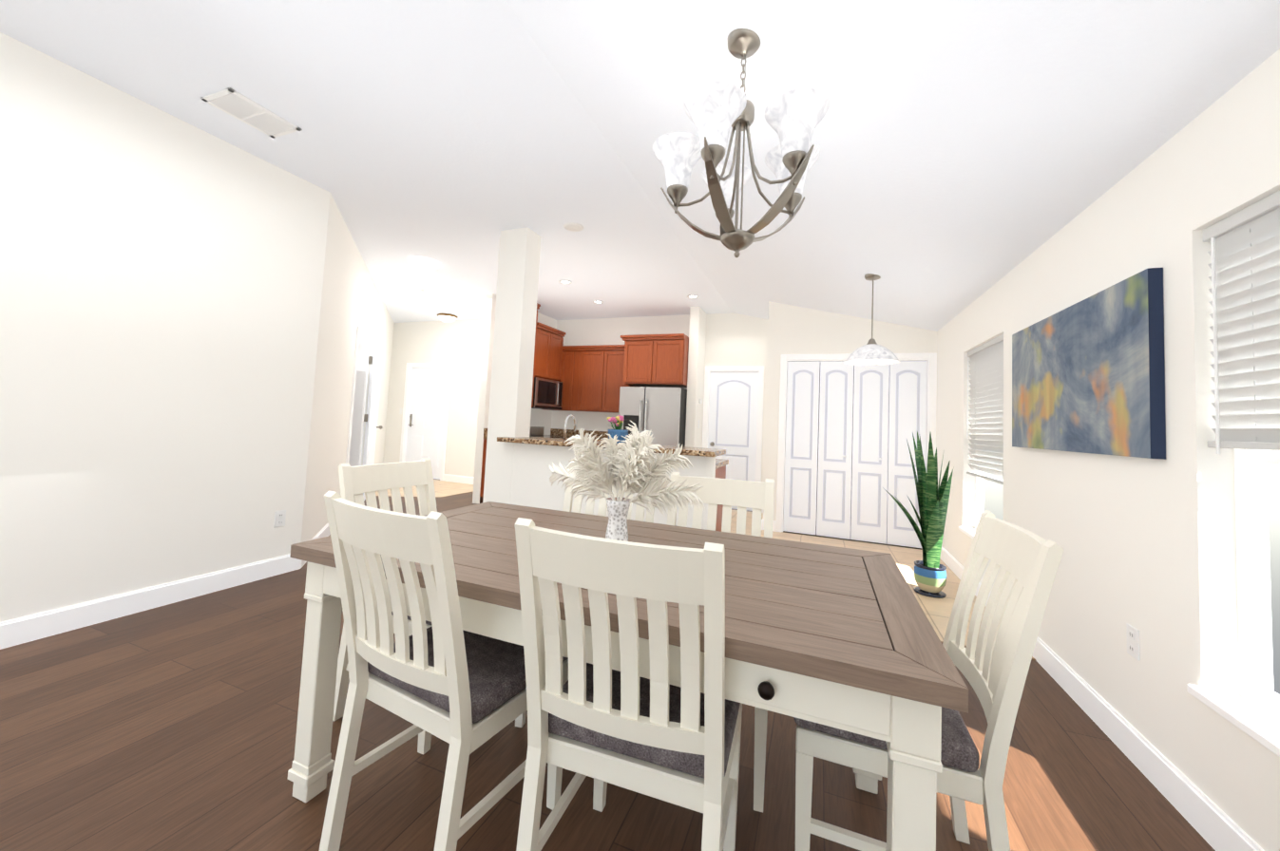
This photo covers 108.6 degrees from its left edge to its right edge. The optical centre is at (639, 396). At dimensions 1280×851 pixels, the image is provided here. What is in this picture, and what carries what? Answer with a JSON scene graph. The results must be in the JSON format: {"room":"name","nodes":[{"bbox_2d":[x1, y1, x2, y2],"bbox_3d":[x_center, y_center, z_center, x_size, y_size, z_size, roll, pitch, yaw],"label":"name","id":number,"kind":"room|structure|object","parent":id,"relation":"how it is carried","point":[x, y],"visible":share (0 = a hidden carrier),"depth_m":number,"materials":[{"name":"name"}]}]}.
{"room":"dining room","nodes":[
{"label":"dining room","id":0,"kind":"room"},
{"bbox_2d":[0,32,330,622],"bbox_3d":[-3.553,-0.592,0.947,0.120,3.400,5.620,1,-3,21],"label":"wall","id":1,"kind":"structure","parent":0,"point":[162,272],"depth_m":2.61,"materials":[{"name":"white paint"}]},
{"bbox_2d":[273,510,286,528],"bbox_3d":[-2.595,0.886,3.317,0.008,0.115,0.072,1,-3,21],"label":"outlet","id":2,"kind":"object","parent":1,"relation":"attached to","point":[279,516],"depth_m":3.31,"materials":[{"name":"white plastic"}]},
{"bbox_2d":[0,474,1264,850],"bbox_3d":[-2.585,1.198,2.822,9.140,0.125,10.050,1,-3,21],"label":"baseboard","id":3,"kind":"structure","parent":1,"relation":"attached to","point":[1209,820],"depth_m":2.25,"materials":[{"name":"white wood"}]},
{"bbox_2d":[300,193,394,542],"bbox_3d":[-3.699,-0.311,6.153,0.120,3.400,5.770,4,-3,-24],"label":"wall","id":4,"kind":"structure","parent":0,"point":[352,300],"depth_m":4.28,"materials":[{"name":"white paint"}]},
{"bbox_2d":[345,326,410,466],"bbox_3d":[-3.441,0.303,5.492,0.814,2.125,0.784,1,-3,21],"label":"door frame","id":5,"kind":"structure","parent":4,"relation":"attached to","point":[357,405],"depth_m":5.88,"materials":[{"name":"white wood"}]},
{"bbox_2d":[382,318,483,477],"bbox_3d":[-3.379,-0.177,8.323,3.600,3.400,0.120,1,-3,21],"label":"wall","id":6,"kind":"structure","parent":0,"point":[457,345],"depth_m":8.27,"materials":[{"name":"white paint"}]},
{"bbox_2d":[404,367,447,479],"bbox_3d":[-3.932,0.484,8.461,0.912,2.023,0.093,1,-3,21],"label":"front door","id":7,"kind":"structure","parent":6,"relation":"in","point":[425,434],"depth_m":8.47,"materials":[{"name":"white wood"}]},
{"bbox_2d":[402,362,451,480],"bbox_3d":[-3.924,0.451,8.479,1.070,2.115,0.138,1,-3,21],"label":"door frame","id":8,"kind":"structure","parent":6,"relation":"attached to","point":[412,365],"depth_m":8.40,"materials":[{"name":"white wood"}]},
{"bbox_2d":[482,227,540,504],"bbox_3d":[-1.157,-0.303,4.189,0.300,3.400,0.220,1,-3,21],"label":"column","id":9,"kind":"structure","parent":0,"point":[509,410],"depth_m":4.10,"materials":[{"name":"white paint"}]},
{"bbox_2d":[472,293,556,504],"bbox_3d":[-1.849,-0.173,7.126,0.120,3.400,1.700,1,-3,21],"label":"wall","id":10,"kind":"structure","parent":0,"point":[540,417],"depth_m":6.36,"materials":[{"name":"white paint"}]},
{"bbox_2d":[483,429,487,437],"bbox_3d":[-2.016,0.514,6.543,0.020,0.110,0.588,1,-3,21],"label":"backsplash","id":11,"kind":"structure","parent":10,"relation":"attached to","point":[485,430],"depth_m":6.27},
{"bbox_2d":[531,306,538,408],"bbox_3d":[-1.757,-0.581,6.660,0.368,1.492,0.325,1,-3,21],"label":"upper cabinet","id":12,"kind":"object","parent":10,"relation":"attached to","point":[536,351],"depth_m":6.75,"materials":[{"name":"brown wood"}]},
{"bbox_2d":[534,325,554,380],"bbox_3d":[-1.620,-0.654,7.034,0.348,0.771,0.450,1,-3,21],"label":"upper cabinet","id":13,"kind":"object","parent":10,"relation":"attached to","point":[544,369],"depth_m":7.03,"materials":[{"name":"brown wood"}]},
{"bbox_2d":[532,377,562,409],"bbox_3d":[-1.557,-0.031,7.128,0.425,0.445,0.745,1,-3,21],"label":"microwave","id":14,"kind":"object","parent":13,"relation":"attached to","point":[547,393],"visible":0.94,"depth_m":7.00,"materials":[{"name":"black metal"}]},
{"bbox_2d":[550,329,565,382],"bbox_3d":[-1.501,-0.631,7.341,0.348,0.771,0.450,1,-3,21],"label":"upper cabinet","id":15,"kind":"object","parent":10,"relation":"attached to","point":[558,337],"depth_m":7.36,"materials":[{"name":"brown wood"}]},
{"bbox_2d":[0,478,1215,850],"bbox_3d":[-2.736,1.296,3.599,10.500,0.001,11.600,1,-3,21],"label":"floor","id":16,"kind":"structure","parent":0,"point":[169,728],"depth_m":1.57,"materials":[{"name":"brown wood"}]},
{"bbox_2d":[332,458,437,754],"bbox_3d":[-0.922,0.792,1.966,0.578,0.992,0.458,1,-3,21],"label":"end chair","id":17,"kind":"object","parent":16,"relation":"on","point":[357,482],"visible":0.25,"depth_m":2.01,"materials":[{"name":"beige wood"}]},
{"bbox_2d":[318,491,568,850],"bbox_3d":[-0.550,0.775,1.346,0.458,0.992,0.578,1,-4,28],"label":"chair","id":18,"kind":"object","parent":16,"relation":"on","point":[446,678],"visible":0.75,"depth_m":1.19,"materials":[{"name":"beige wood"}]},
{"bbox_2d":[515,465,655,727],"bbox_3d":[-0.207,0.830,2.062,0.458,0.992,0.578,2,-3,10],"label":"chair","id":19,"kind":"object","parent":16,"relation":"on","point":[520,721],"visible":0.12,"depth_m":2.30,"materials":[{"name":"beige wood"}]},
{"bbox_2d":[287,501,968,850],"bbox_3d":[-0.114,0.912,1.544,1.800,0.780,0.952,1,-3,21],"label":"dining table","id":20,"kind":"object","parent":16,"relation":"on","point":[839,639],"visible":0.58,"depth_m":1.12,"materials":[{"name":"brown wood"}]},
{"bbox_2d":[605,497,630,541],"bbox_3d":[-0.077,0.436,1.554,0.086,0.172,0.086,1,-3,21],"label":"vase","id":21,"kind":"object","parent":20,"relation":"on","point":[617,524],"visible":0.69,"depth_m":1.52,"materials":[{"name":"white ceramic"}]},
{"bbox_2d":[549,420,704,517],"bbox_3d":[-0.073,0.236,1.572,0.632,0.309,0.308,1,-3,21],"label":"flower bouquet","id":22,"kind":"object","parent":21,"relation":"in","point":[626,469],"visible":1,"depth_m":1.52,"materials":[{"name":"white plant"}]},
{"bbox_2d":[515,517,742,850],"bbox_3d":[0.004,0.790,1.170,0.458,0.992,0.578,2,-3,19],"label":"chair","id":23,"kind":"object","parent":16,"relation":"on","point":[602,724],"visible":0.94,"depth_m":0.99,"materials":[{"name":"beige wood"}]},
{"bbox_2d":[666,472,774,812],"bbox_3d":[0.276,0.838,1.805,0.458,0.992,0.578,2,-3,16],"label":"chair","id":24,"kind":"object","parent":16,"relation":"on","point":[742,496],"visible":0.29,"depth_m":2.02,"materials":[{"name":"beige wood"}]},
{"bbox_2d":[793,510,1064,850],"bbox_3d":[0.748,0.832,1.301,0.578,0.992,0.458,1,-3,21],"label":"end chair","id":25,"kind":"object","parent":16,"relation":"on","point":[994,670],"visible":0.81,"depth_m":1.14,"materials":[{"name":"beige wood"}]},
{"bbox_2d":[511,442,715,530],"bbox_3d":[-0.275,0.919,3.703,1.750,0.990,0.120,1,-3,21],"label":"wall","id":26,"kind":"structure","parent":0,"point":[531,475],"depth_m":3.84,"materials":[{"name":"white paint"}]},
{"bbox_2d":[0,0,1279,331],"bbox_3d":[-2.640,-1.288,3.751,10.450,0.620,11.600,1,-3,21],"label":"ceiling","id":27,"kind":"structure","parent":0,"point":[971,150],"depth_m":2.28,"materials":[{"name":"white paint"}]},
{"bbox_2d":[200,87,301,137],"bbox_3d":[-2.248,-1.633,2.672,0.270,0.012,0.370,1,-3,21],"label":"ceiling vent","id":28,"kind":"object","parent":27,"relation":"in","point":[237,105],"visible":1,"depth_m":2.65,"materials":[{"name":"white plastic"}]},
{"bbox_2d":[409,256,440,270],"bbox_3d":[-2.420,-1.467,5.173,0.318,0.084,0.318,4,-3,-24],"label":"light","id":29,"kind":"object","parent":27,"relation":"attached to","point":[425,264],"depth_m":5.09,"materials":[{"name":"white glass"}]},
{"bbox_2d":[437,313,457,322],"bbox_3d":[-3.336,-1.338,7.949,0.328,0.119,0.328,4,-3,-24],"label":"light","id":30,"kind":"object","parent":27,"relation":"attached to","point":[446,317],"depth_m":7.85,"materials":[{"name":"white glass"}]},
{"bbox_2d":[558,280,572,284],"bbox_3d":[-0.922,-1.407,5.684,0.154,0.009,0.154,4,-3,-24],"label":"recessed light","id":31,"kind":"object","parent":27,"relation":"in","point":[561,281],"depth_m":5.67,"materials":[{"name":"white plastic"}]},
{"bbox_2d":[563,222,583,231],"bbox_3d":[-0.584,-1.481,4.042,0.179,0.011,0.179,2,-3,15],"label":"smoke detector","id":32,"kind":"object","parent":27,"relation":"in","point":[573,226],"depth_m":4.02,"materials":[{"name":"white plastic"}]},
{"bbox_2d":[592,300,603,304],"bbox_3d":[-0.597,-1.343,6.574,0.154,0.009,0.154,2,-3,12],"label":"recessed light","id":33,"kind":"object","parent":27,"relation":"in","point":[595,301],"depth_m":6.56,"materials":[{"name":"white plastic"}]},
{"bbox_2d":[687,294,698,298],"bbox_3d":[0.697,-1.312,6.069,0.154,0.009,0.154,2,-3,12],"label":"recessed light","id":34,"kind":"object","parent":27,"relation":"in","point":[691,296],"depth_m":6.06,"materials":[{"name":"white plastic"}]},
{"bbox_2d":[652,28,829,257],"bbox_3d":[0.361,-0.945,1.724,0.645,0.868,0.653,1,-3,21],"label":"chandelier","id":35,"kind":"object","parent":27,"relation":"hanging from","point":[716,110],"visible":1,"depth_m":1.61,"materials":[{"name":"white glass"}]},
{"bbox_2d":[843,273,900,365],"bbox_3d":[1.926,-0.650,3.812,0.424,0.754,0.424,1,-3,21],"label":"pendant light","id":36,"kind":"object","parent":27,"relation":"hanging from","point":[871,353],"visible":0.98,"depth_m":3.77,"materials":[{"name":"white glass"}]},
{"bbox_2d":[551,312,768,482],"bbox_3d":[1.017,-0.049,6.981,5.810,3.400,0.120,1,-3,21],"label":"wall","id":37,"kind":"structure","parent":0,"point":[733,339],"depth_m":7.14,"materials":[{"name":"white paint"}]},
{"bbox_2d":[541,348,565,410],"bbox_3d":[-1.359,-0.246,7.665,0.393,0.970,0.348,1,-3,21],"label":"upper cabinet","id":38,"kind":"object","parent":37,"relation":"attached to","point":[563,350],"depth_m":7.45,"materials":[{"name":"brown wood"}]},
{"bbox_2d":[561,348,576,411],"bbox_3d":[-1.093,-0.255,7.563,0.287,1.001,0.348,1,-3,21],"label":"upper cabinet","id":39,"kind":"object","parent":37,"relation":"attached to","point":[569,388],"depth_m":7.40,"materials":[{"name":"brown wood"}]},
{"bbox_2d":[552,429,608,437],"bbox_3d":[-0.799,0.626,7.560,1.553,0.110,0.020,1,-3,21],"label":"backsplash","id":40,"kind":"structure","parent":37,"relation":"attached to","point":[559,432],"depth_m":7.63,"materials":[{"name":"brown stone"}]},
{"bbox_2d":[573,348,607,412],"bbox_3d":[-0.711,-0.245,7.414,0.533,1.001,0.348,1,-3,21],"label":"upper cabinet","id":41,"kind":"object","parent":37,"relation":"attached to","point":[593,378],"depth_m":7.26,"materials":[{"name":"brown wood"}]},
{"bbox_2d":[603,344,622,413],"bbox_3d":[-0.336,-0.236,7.267,0.506,1.001,0.348,1,-3,21],"label":"upper cabinet","id":42,"kind":"object","parent":37,"relation":"attached to","point":[614,355],"depth_m":7.11,"materials":[{"name":"brown wood"}]},
{"bbox_2d":[622,337,668,387],"bbox_3d":[0.111,-0.489,6.951,0.515,0.672,0.648,1,-3,21],"label":"upper cabinet","id":43,"kind":"object","parent":37,"relation":"attached to","point":[639,353],"depth_m":6.66,"materials":[{"name":"brown wood"}]},
{"bbox_2d":[656,333,688,388],"bbox_3d":[0.481,-0.480,6.806,0.520,0.672,0.648,1,-3,21],"label":"upper cabinet","id":44,"kind":"object","parent":37,"relation":"attached to","point":[672,353],"depth_m":6.50,"materials":[{"name":"brown wood"}]},
{"bbox_2d":[707,372,758,511],"bbox_3d":[1.347,0.642,6.754,0.712,2.003,0.111,1,-3,21],"label":"pantry door","id":45,"kind":"structure","parent":37,"relation":"in","point":[733,416],"depth_m":6.77,"materials":[{"name":"white wood"}]},
{"bbox_2d":[702,366,764,481],"bbox_3d":[1.361,0.610,6.790,0.870,2.095,0.138,1,-3,21],"label":"door frame","id":46,"kind":"structure","parent":37,"relation":"attached to","point":[708,370],"depth_m":6.72,"materials":[{"name":"white wood"}]},
{"bbox_2d":[685,306,706,447],"bbox_3d":[0.817,-0.071,6.755,0.140,3.400,0.450,1,-3,21],"label":"wall","id":47,"kind":"structure","parent":0,"point":[696,370],"depth_m":6.58,"materials":[{"name":"white paint"}]},
{"bbox_2d":[375,479,1035,660],"bbox_3d":[-1.277,1.481,5.792,8.850,0.006,3.542,1,-3,21],"label":"floor","id":48,"kind":"structure","parent":0,"point":[937,612],"depth_m":4.63,"materials":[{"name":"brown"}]},
{"bbox_2d":[479,437,548,503],"bbox_3d":[-1.761,1.055,6.408,0.618,0.880,0.575,1,-3,21],"label":"base cabinet","id":49,"kind":"object","parent":48,"relation":"on","point":[545,443],"depth_m":6.23,"materials":[{"name":"brown wood"}]},
{"bbox_2d":[496,437,548,440],"bbox_3d":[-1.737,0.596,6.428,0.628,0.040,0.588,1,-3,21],"label":"countertop","id":50,"kind":"structure","parent":49,"relation":"on","point":[498,438],"depth_m":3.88,"materials":[{"name":"brown stone"}]},
{"bbox_2d":[529,426,570,439],"bbox_3d":[-1.482,1.012,7.036,0.668,1.060,0.764,1,-3,21],"label":"range","id":51,"kind":"object","parent":48,"relation":"on","point":[536,431],"visible":0.12,"depth_m":7.23,"materials":[{"name":"silver metal"}]},
{"bbox_2d":[548,437,567,446],"bbox_3d":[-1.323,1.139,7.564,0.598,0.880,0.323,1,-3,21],"label":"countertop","id":52,"kind":"structure","parent":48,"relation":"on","point":[551,441],"depth_m":3.71,"materials":[{"name":"brown stone"}]},
{"bbox_2d":[550,433,608,440],"bbox_3d":[-0.912,0.680,7.273,1.553,0.040,0.628,1,-3,21],"label":"countertop","id":53,"kind":"structure","parent":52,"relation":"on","point":[553,434],"depth_m":7.46,"materials":[{"name":"brown stone"}]},
{"bbox_2d":[597,440,627,451],"bbox_3d":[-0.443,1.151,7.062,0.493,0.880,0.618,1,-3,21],"label":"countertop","id":54,"kind":"structure","parent":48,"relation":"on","point":[599,442],"depth_m":3.56,"materials":[{"name":"brown stone"}]},
{"bbox_2d":[618,386,687,446],"bbox_3d":[0.214,0.748,6.733,0.900,1.710,0.799,1,-3,21],"label":"fridge","id":55,"kind":"object","parent":48,"relation":"on","point":[659,413],"visible":0.44,"depth_m":6.41,"materials":[{"name":"silver metal"}]},
{"bbox_2d":[715,467,725,532],"bbox_3d":[0.413,1.011,3.818,0.468,0.880,0.597,1,-3,21],"label":"base cabinet","id":56,"kind":"object","parent":48,"relation":"on","point":[720,468],"depth_m":3.80,"materials":[{"name":"brown wood"}]},
{"bbox_2d":[602,448,728,467],"bbox_3d":[-0.131,0.539,4.069,1.725,0.040,0.607,1,-3,21],"label":"countertop","id":57,"kind":"structure","parent":56,"relation":"on","point":[718,463],"depth_m":3.77,"materials":[{"name":"brown stone"}]},
{"bbox_2d":[607,415,628,443],"bbox_3d":[-0.187,0.272,3.757,0.186,0.232,0.185,1,-3,21],"label":"pot","id":58,"kind":"object","parent":57,"relation":"on","point":[619,431],"visible":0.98,"depth_m":3.70,"materials":[{"name":"blue ceramic"}]},
{"bbox_2d":[913,560,946,598],"bbox_3d":[2.232,1.410,3.542,0.218,0.222,0.218,1,-3,21],"label":"plant pot","id":59,"kind":"object","parent":48,"relation":"on","point":[930,582],"visible":0.96,"depth_m":3.47,"materials":[{"name":"multicoloured ceramic"}]},
{"bbox_2d":[884,431,953,568],"bbox_3d":[2.184,0.804,3.622,0.468,1.060,0.376,1,-3,21],"label":"plant","id":60,"kind":"object","parent":59,"relation":"in","point":[932,497],"visible":0.98,"depth_m":3.54,"materials":[{"name":"green plant"}]},
{"bbox_2d":[762,301,936,529],"bbox_3d":[2.366,-0.081,5.277,1.760,3.400,0.120,1,-3,21],"label":"wall","id":61,"kind":"structure","parent":0,"point":[793,330],"depth_m":5.40,"materials":[{"name":"white paint"}]},
{"bbox_2d":[815,365,889,534],"bbox_3d":[2.422,0.473,5.290,1.600,2.300,0.019,1,-3,21],"label":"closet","id":62,"kind":"object","parent":61,"relation":"attached to","point":[851,453],"depth_m":5.32,"materials":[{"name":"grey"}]},
{"bbox_2d":[783,361,927,548],"bbox_3d":[2.391,0.596,5.177,1.442,2.017,0.079,1,-3,21],"label":"bifold closet doors","id":63,"kind":"structure","parent":61,"relation":"in","point":[875,433],"depth_m":5.18,"materials":[{"name":"white wood"}]},
{"bbox_2d":[775,353,936,533],"bbox_3d":[2.403,0.571,5.205,1.600,2.095,0.138,1,-3,21],"label":"door frame","id":64,"kind":"structure","parent":61,"relation":"attached to","point":[931,358],"depth_m":5.36,"materials":[{"name":"white wood"}]},
{"bbox_2d":[936,48,1279,850],"bbox_3d":[1.861,-0.322,1.340,0.150,3.400,10.300,1,-3,21],"label":"wall","id":65,"kind":"structure","parent":0,"point":[1149,548],"depth_m":1.67,"materials":[{"name":"white paint"}]},
{"bbox_2d":[958,465,983,538],"bbox_3d":[2.671,0.352,3.514,0.160,1.529,0.960,1,-3,21],"label":"window","id":66,"kind":"structure","parent":65,"relation":"in","point":[979,496],"depth_m":3.85,"materials":[{"name":"white"}]},
{"bbox_2d":[966,333,1003,484],"bbox_3d":[2.667,0.113,3.533,0.064,1.048,0.908,1,-3,21],"label":"window blinds","id":67,"kind":"object","parent":65,"relation":"attached to","point":[985,420],"visible":0.77,"depth_m":3.54,"materials":[{"name":"white plastic"}]},
{"bbox_2d":[1012,267,1165,459],"bbox_3d":[2.112,-0.079,2.268,0.042,0.700,1.280,1,-3,21],"label":"painting","id":68,"kind":"object","parent":65,"relation":"attached to","point":[1088,374],"visible":1,"depth_m":1.98,"materials":[{"name":"blue fabric"}]},
{"bbox_2d":[1126,623,1139,661],"bbox_3d":[1.921,0.959,1.793,0.008,0.115,0.072,1,-3,21],"label":"outlet","id":69,"kind":"object","parent":65,"relation":"attached to","point":[1133,640],"depth_m":1.79,"materials":[{"name":"white plastic"}]},
{"bbox_2d":[1187,448,1279,757],"bbox_3d":[1.743,0.177,1.124,0.160,1.529,0.840,1,-3,21],"label":"window","id":70,"kind":"structure","parent":65,"relation":"in","point":[1253,594],"depth_m":1.42,"materials":[{"name":"white wood"}]},
{"bbox_2d":[1202,190,1279,454],"bbox_3d":[1.745,-0.211,1.151,0.064,0.748,0.788,1,-3,21],"label":"window blinds","id":71,"kind":"object","parent":65,"relation":"attached to","point":[1244,265],"visible":1,"depth_m":1.39,"materials":[{"name":"white plastic"}]},
{"bbox_3d":[-5.053,-0.369,6.231,4.031,3.400,4.030,1,-3,21],"label":"wall","id":72,"kind":"structure","parent":0,"visible":0},
{"bbox_2d":[362,345,382,500],"bbox_3d":[-3.697,0.372,6.335,0.624,2.033,0.679,1,-3,21],"label":"room door","id":73,"kind":"structure","parent":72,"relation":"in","point":[374,363],"depth_m":6.13,"materials":[{"name":"white wood"}]}
]}

